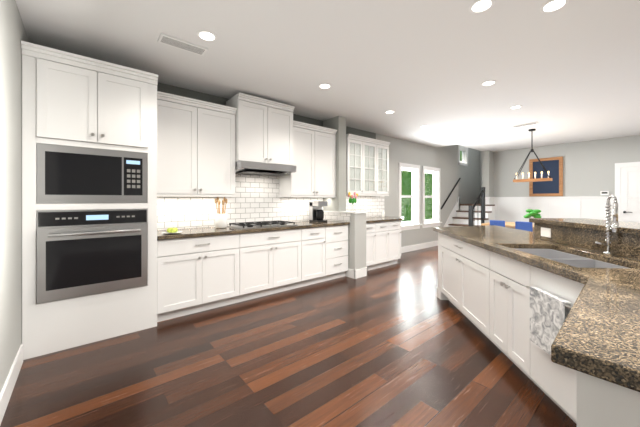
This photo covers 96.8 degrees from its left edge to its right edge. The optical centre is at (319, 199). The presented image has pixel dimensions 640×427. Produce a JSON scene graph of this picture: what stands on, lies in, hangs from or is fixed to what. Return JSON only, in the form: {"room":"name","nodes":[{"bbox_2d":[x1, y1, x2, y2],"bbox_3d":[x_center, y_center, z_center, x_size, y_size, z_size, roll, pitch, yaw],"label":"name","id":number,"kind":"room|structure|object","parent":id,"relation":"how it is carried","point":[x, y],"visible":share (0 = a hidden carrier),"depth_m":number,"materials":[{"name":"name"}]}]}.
{"room":"kitchen","nodes":[
{"label":"kitchen","id":0,"kind":"room"},
{"bbox_2d":[0,0,28,392],"bbox_3d":[-0.778,-0.080,0.235,0.150,2.740,6.900,0,0,-40],"label":"wall","id":1,"kind":"structure","parent":0,"point":[13,34],"depth_m":1.93,"materials":[{"name":"grey paint"}]},
{"bbox_2d":[0,344,22,424],"bbox_3d":[-0.490,1.220,0.019,0.014,0.140,5.840,0,0,-40],"label":"baseboard","id":2,"kind":"structure","parent":1,"relation":"attached to","point":[8,386],"depth_m":1.85,"materials":[{"name":"white wood"}]},
{"bbox_2d":[157,82,375,138],"bbox_3d":[-0.809,-1.319,4.514,5.296,0.259,0.004,0,0,-40],"label":"wall","id":3,"kind":"structure","parent":0,"point":[175,90],"depth_m":3.96,"materials":[{"name":"grey paint"}]},
{"bbox_2d":[157,91,336,197],"bbox_3d":[-0.863,-0.718,4.141,2.809,1.365,0.494,0,0,-40],"label":"upper cabinet","id":4,"kind":"object","parent":3,"relation":"attached to","point":[206,149],"visible":0.94,"depth_m":3.77,"materials":[{"name":"white wood"}]},
{"bbox_2d":[226,160,296,176],"bbox_3d":[-0.847,-0.440,4.152,0.876,0.131,0.491,0,0,-40],"label":"hood","id":5,"kind":"object","parent":4,"relation":"attached to","point":[249,167],"depth_m":3.98,"materials":[{"name":"silver metal"}]},
{"bbox_2d":[157,174,383,229],"bbox_3d":[-0.326,-0.010,4.917,4.638,0.800,0.008,0,0,-40],"label":"tile backsplash","id":6,"kind":"structure","parent":3,"relation":"attached to","point":[257,198],"depth_m":4.28,"materials":[{"name":"white tile"}]},
{"bbox_2d":[0,246,576,426],"bbox_3d":[3.747,1.340,4.293,12.300,0.100,7.300,0,0,-40],"label":"floor","id":7,"kind":"structure","parent":0,"point":[400,343],"depth_m":2.14,"materials":[{"name":"brown wood"}]},
{"bbox_2d":[21,41,157,359],"bbox_3d":[-2.216,0.020,2.813,0.954,2.540,0.794,0,0,-40],"label":"tall cabinet","id":8,"kind":"object","parent":7,"relation":"on","point":[89,200],"visible":1,"depth_m":2.52,"materials":[{"name":"white wood"}]},
{"bbox_2d":[36,143,147,203],"bbox_3d":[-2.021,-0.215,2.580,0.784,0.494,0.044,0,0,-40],"label":"microwave","id":9,"kind":"object","parent":8,"relation":"in","point":[66,173],"depth_m":2.53,"materials":[{"name":"silver metal"}]},
{"bbox_2d":[157,232,244,321],"bbox_3d":[-1.516,0.853,3.477,0.963,0.875,0.658,0,0,-40],"label":"base cabinet","id":10,"kind":"object","parent":7,"relation":"on","point":[199,269],"depth_m":3.19,"materials":[{"name":"white wood"}]},
{"bbox_2d":[157,220,348,239],"bbox_3d":[-0.802,0.395,4.059,2.806,0.040,0.691,0,0,-40],"label":"countertop","id":11,"kind":"structure","parent":10,"relation":"on","point":[231,230],"depth_m":3.67,"materials":[{"name":"brown stone"}]},
{"bbox_2d":[162,228,182,233],"bbox_3d":[-1.634,0.343,3.146,0.210,0.062,0.210,0,0,-40],"label":"plate","id":12,"kind":"object","parent":11,"relation":"on","point":[172,230],"visible":1,"depth_m":3.11,"materials":[{"name":"yellow food"}]},
{"bbox_2d":[215,197,227,227],"bbox_3d":[-1.305,0.169,3.748,0.154,0.410,0.173,0,0,-40],"label":"utensil crock","id":13,"kind":"object","parent":11,"relation":"on","point":[220,220],"visible":1,"depth_m":3.70,"materials":[{"name":"white ceramic"}]},
{"bbox_2d":[226,220,298,229],"bbox_3d":[-0.811,0.351,4.032,0.860,0.046,0.520,0,0,-40],"label":"cooktop","id":14,"kind":"object","parent":11,"relation":"in","point":[267,224],"depth_m":3.92,"materials":[{"name":"silver metal"}]},
{"bbox_2d":[309,201,326,221],"bbox_3d":[-0.029,0.202,4.779,0.200,0.344,0.240,0,0,-40],"label":"coffee maker","id":15,"kind":"object","parent":11,"relation":"on","point":[316,212],"visible":1,"depth_m":4.72,"materials":[{"name":"grey plastic"}]},
{"bbox_2d":[245,228,304,300],"bbox_3d":[-0.837,0.853,4.047,1.070,0.875,0.658,0,0,-40],"label":"base cabinet","id":16,"kind":"object","parent":7,"relation":"on","point":[274,261],"depth_m":3.81,"materials":[{"name":"white wood"}]},
{"bbox_2d":[305,228,324,285],"bbox_3d":[-0.326,0.853,4.476,0.525,0.875,0.658,0,0,-40],"label":"base cabinet","id":17,"kind":"object","parent":7,"relation":"on","point":[314,237],"depth_m":4.28,"materials":[{"name":"white wood"}]},
{"bbox_2d":[325,224,348,280],"bbox_3d":[0.042,0.853,4.785,0.567,0.875,0.658,0,0,-40],"label":"base cabinet","id":18,"kind":"object","parent":7,"relation":"on","point":[336,239],"depth_m":4.55,"materials":[{"name":"white wood"}]},
{"bbox_2d":[366,224,377,270],"bbox_3d":[0.678,0.853,5.319,0.453,0.876,0.658,0,0,-40],"label":"base cabinet","id":19,"kind":"object","parent":7,"relation":"on","point":[371,229],"depth_m":5.13,"materials":[{"name":"white wood"}]},
{"bbox_2d":[366,216,403,223],"bbox_3d":[1.110,0.395,5.664,1.558,0.040,0.691,0,0,-40],"label":"countertop","id":20,"kind":"structure","parent":19,"relation":"on","point":[369,220],"depth_m":5.52,"materials":[{"name":"brown stone"}]},
{"bbox_2d":[378,220,389,267],"bbox_3d":[0.951,0.853,5.548,0.520,0.876,0.658,0,0,-40],"label":"base cabinet","id":21,"kind":"object","parent":7,"relation":"on","point":[383,241],"depth_m":5.35,"materials":[{"name":"white wood"}]},
{"bbox_2d":[390,220,400,264],"bbox_3d":[1.225,0.853,5.778,0.455,0.876,0.658,0,0,-40],"label":"base cabinet","id":22,"kind":"object","parent":7,"relation":"on","point":[395,225],"depth_m":5.58,"materials":[{"name":"white wood"}]},
{"bbox_2d":[440,178,494,226],"bbox_3d":[4.994,0.311,9.049,3.964,1.958,1.304,0,0,-40],"label":"stairs","id":23,"kind":"structure","parent":7,"relation":"on","point":[477,214],"depth_m":8.21,"materials":[{"name":"white wood"}]},
{"bbox_2d":[490,220,504,226],"bbox_3d":[3.650,0.853,5.739,0.430,0.875,0.420,0,0,-40],"label":"chair","id":24,"kind":"object","parent":7,"relation":"on","point":[497,223],"visible":0.06,"depth_m":5.59,"materials":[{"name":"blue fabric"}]},
{"bbox_2d":[481,222,533,231],"bbox_3d":[4.449,0.910,5.900,0.920,0.760,1.700,0,0,-40],"label":"dining table","id":25,"kind":"object","parent":7,"relation":"on","point":[510,224],"visible":0.12,"depth_m":6.02,"materials":[{"name":"brown wood"}]},
{"bbox_2d":[523,209,540,224],"bbox_3d":[4.420,0.366,5.902,0.334,0.324,0.290,0,0,-40],"label":"potted plant","id":26,"kind":"object","parent":25,"relation":"on","point":[534,213],"visible":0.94,"depth_m":5.84,"materials":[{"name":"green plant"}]},
{"bbox_2d":[515,221,532,231],"bbox_3d":[3.933,0.853,5.402,0.430,0.875,0.420,0,0,-40],"label":"chair","id":27,"kind":"object","parent":7,"relation":"on","point":[526,226],"visible":0.06,"depth_m":5.25,"materials":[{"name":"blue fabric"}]},
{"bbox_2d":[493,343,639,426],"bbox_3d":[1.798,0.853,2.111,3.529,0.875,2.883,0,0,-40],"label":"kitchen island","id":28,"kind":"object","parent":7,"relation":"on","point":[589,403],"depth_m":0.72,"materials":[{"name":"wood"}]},
{"bbox_2d":[433,225,639,394],"bbox_3d":[1.828,0.399,2.136,3.686,0.047,2.963,0,0,-40],"label":"island countertop","id":29,"kind":"structure","parent":28,"relation":"on","point":[570,300],"depth_m":1.84,"materials":[{"name":"brown stone"}]},
{"bbox_2d":[540,227,550,237],"bbox_3d":[2.030,0.295,2.554,0.089,0.080,0.089,0,0,-40],"label":"outlet","id":30,"kind":"object","parent":29,"relation":"attached to","point":[545,232],"depth_m":2.55,"materials":[{"name":"white plastic"}]},
{"bbox_2d":[529,286,571,365],"bbox_3d":[1.339,0.721,1.661,0.226,0.338,0.226,0,0,-40],"label":"towel","id":31,"kind":"object","parent":28,"relation":"hanging from","point":[549,308],"depth_m":1.66,"materials":[{"name":"fabric"}]},
{"bbox_2d":[15,0,639,151],"bbox_3d":[3.110,-1.510,3.497,10.300,0.120,6.900,0,0,-40],"label":"ceiling","id":32,"kind":"structure","parent":0,"point":[569,72],"depth_m":2.90,"materials":[{"name":"white paint"}]},
{"bbox_2d":[157,33,207,55],"bbox_3d":[-1.279,-1.444,2.660,0.400,0.012,0.160,0,0,-40],"label":"ceiling vent","id":33,"kind":"object","parent":32,"relation":"in","point":[165,39],"visible":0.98,"depth_m":2.63,"materials":[{"name":"white metal"}]},
{"bbox_2d":[197,30,216,41],"bbox_3d":[-1.001,-1.447,2.515,0.170,0.006,0.170,0,0,-40],"label":"recessed light","id":34,"kind":"object","parent":32,"relation":"in","point":[205,35],"visible":1,"depth_m":2.50,"materials":[{"name":"white"}]},
{"bbox_2d":[318,83,330,88],"bbox_3d":[0.062,-1.447,3.629,0.170,0.006,0.170,0,0,-40],"label":"recessed light","id":35,"kind":"object","parent":32,"relation":"in","point":[324,86],"visible":1,"depth_m":3.63,"materials":[{"name":"white"}]},
{"bbox_2d":[385,110,394,113],"bbox_3d":[1.157,-1.447,4.704,0.170,0.006,0.170,0,0,-40],"label":"recessed light","id":36,"kind":"object","parent":32,"relation":"in","point":[389,112],"visible":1,"depth_m":4.71,"materials":[{"name":"white"}]},
{"bbox_2d":[469,0,494,12],"bbox_3d":[1.208,-1.447,2.123,0.170,0.006,0.170,0,0,-40],"label":"recessed light","id":37,"kind":"object","parent":32,"relation":"in","point":[479,6],"visible":1,"depth_m":2.12,"materials":[{"name":"white"}]},
{"bbox_2d":[481,80,496,85],"bbox_3d":[2.098,-1.447,3.536,0.170,0.006,0.170,0,0,-40],"label":"recessed light","id":38,"kind":"object","parent":32,"relation":"in","point":[489,82],"visible":1,"depth_m":3.54,"materials":[{"name":"white"}]},
{"bbox_2d":[509,105,521,108],"bbox_3d":[3.073,-1.447,4.458,0.170,0.006,0.170,0,0,-40],"label":"recessed light","id":39,"kind":"object","parent":32,"relation":"in","point":[516,107],"visible":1,"depth_m":4.46,"materials":[{"name":"white"}]},
{"bbox_2d":[512,122,538,127],"bbox_3d":[3.958,-1.444,5.488,0.140,0.012,0.400,0,0,-40],"label":"ceiling vent","id":40,"kind":"object","parent":32,"relation":"in","point":[526,124],"visible":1,"depth_m":5.45,"materials":[{"name":"white metal"}]},
{"bbox_2d":[513,129,551,181],"bbox_3d":[4.382,-0.909,5.870,0.140,1.079,0.640,0,0,-40],"label":"pendant chandelier","id":41,"kind":"object","parent":32,"relation":"hanging from","point":[549,178],"visible":1,"depth_m":5.86,"materials":[{"name":"brown wood"}]},
{"bbox_2d":[540,0,568,12],"bbox_3d":[1.747,-1.447,2.119,0.170,0.006,0.170,0,0,-40],"label":"recessed light","id":42,"kind":"object","parent":32,"relation":"in","point":[551,6],"visible":1,"depth_m":2.12,"materials":[{"name":"white"}]},
{"bbox_2d":[323,116,366,269],"bbox_3d":[0.423,-0.080,5.019,0.310,2.740,0.815,0,0,-40],"label":"wall","id":43,"kind":"structure","parent":0,"point":[356,241],"depth_m":4.93,"materials":[{"name":"grey paint"}]},
{"bbox_2d":[345,268,356,278],"bbox_3d":[0.315,1.220,4.918,0.015,0.140,0.830,0,0,-40],"label":"baseboard","id":44,"kind":"structure","parent":43,"relation":"attached to","point":[351,273],"depth_m":4.66,"materials":[{"name":"white wood"}]},
{"bbox_2d":[348,192,357,207],"bbox_3d":[0.562,0.036,4.853,0.178,0.334,0.175,0,0,-40],"label":"flower vase","id":45,"kind":"object","parent":43,"relation":"on","point":[352,200],"visible":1,"depth_m":4.82,"materials":[{"name":"clear glass"}]},
{"bbox_2d":[357,267,366,277],"bbox_3d":[0.685,1.220,4.719,0.295,0.140,0.050,0,0,-40],"label":"baseboard","id":46,"kind":"structure","parent":43,"relation":"attached to","point":[362,272],"depth_m":4.72,"materials":[{"name":"white wood"}]},
{"bbox_2d":[401,241,437,252],"bbox_3d":[2.426,1.220,7.222,2.500,0.140,0.014,0,0,-40],"label":"baseboard","id":47,"kind":"structure","parent":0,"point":[434,243],"depth_m":7.30,"materials":[{"name":"white wood"}]},
{"bbox_2d":[376,133,479,246],"bbox_3d":[1.578,-1.410,6.878,12.300,5.400,0.550,0,0,-40],"label":"wall","id":48,"kind":"structure","parent":0,"point":[466,190],"depth_m":7.85,"materials":[{"name":"grey paint"}]},
{"bbox_2d":[346,134,389,195],"bbox_3d":[0.874,-0.632,5.672,1.230,1.115,0.382,0,0,-40],"label":"glass-front cabinet","id":49,"kind":"object","parent":48,"relation":"attached to","point":[367,166],"visible":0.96,"depth_m":5.52,"materials":[{"name":"white"}]},
{"bbox_2d":[398,162,421,230],"bbox_3d":[2.193,-0.065,7.094,0.980,1.630,0.210,0,0,-40],"label":"window","id":50,"kind":"structure","parent":48,"relation":"attached to","point":[414,223],"depth_m":7.22,"materials":[{"name":"white wood"}]},
{"bbox_2d":[422,166,441,227],"bbox_3d":[3.005,-0.065,7.776,0.980,1.630,0.210,0,0,-40],"label":"window","id":51,"kind":"structure","parent":48,"relation":"attached to","point":[435,220],"depth_m":7.88,"materials":[{"name":"white wood"}]},
{"bbox_2d":[458,145,467,165],"bbox_3d":[4.943,-1.525,9.946,0.740,0.690,0.176,0,0,-40],"label":"window","id":52,"kind":"structure","parent":48,"relation":"attached to","point":[464,159],"depth_m":10.01,"materials":[{"name":"white"}]},
{"bbox_2d":[480,151,493,202],"bbox_3d":[4.875,-1.460,9.156,4.320,5.500,1.300,0,0,-40],"label":"wall","id":53,"kind":"structure","parent":0,"point":[487,170],"depth_m":8.51,"materials":[{"name":"grey paint"}]},
{"bbox_2d":[494,135,639,196],"bbox_3d":[7.238,-0.080,6.472,0.150,2.740,5.850,0,0,-40],"label":"wall","id":54,"kind":"structure","parent":0,"point":[588,168],"depth_m":7.20,"materials":[{"name":"grey paint"}]},
{"bbox_2d":[529,156,562,195],"bbox_3d":[6.098,-0.603,7.675,0.046,1.035,0.720,0,0,-40],"label":"chalkboard","id":55,"kind":"object","parent":54,"relation":"attached to","point":[553,166],"visible":1,"depth_m":7.64,"materials":[{"name":"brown wood"}]},
{"bbox_2d":[485,196,639,221],"bbox_3d":[6.951,0.608,6.375,0.415,1.365,6.070,0,0,-40],"label":"wainscot","id":56,"kind":"structure","parent":54,"relation":"attached to","point":[510,209],"depth_m":7.56,"materials":[{"name":"white"}]},
{"bbox_2d":[600,191,608,194],"bbox_3d":[6.822,-0.150,6.808,0.029,0.100,0.140,0,0,-40],"label":"thermostat","id":57,"kind":"object","parent":54,"relation":"attached to","point":[604,192],"visible":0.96,"depth_m":6.80,"materials":[{"name":"white plastic"}]},
{"bbox_2d":[615,162,639,222],"bbox_3d":[7.248,0.220,6.264,0.078,2.140,1.040,0,0,-40],"label":"door","id":58,"kind":"structure","parent":54,"relation":"attached to","point":[627,178],"depth_m":6.51,"materials":[{"name":"white wood"}]},
{"label":"outside","id":59,"kind":"structure","parent":0,"visible":0},
{"bbox_2d":[401,151,461,221],"bbox_3d":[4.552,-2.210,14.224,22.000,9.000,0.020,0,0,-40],"label":"trees","id":60,"kind":"object","parent":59,"point":[409,203],"depth_m":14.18,"materials":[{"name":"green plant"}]}
]}

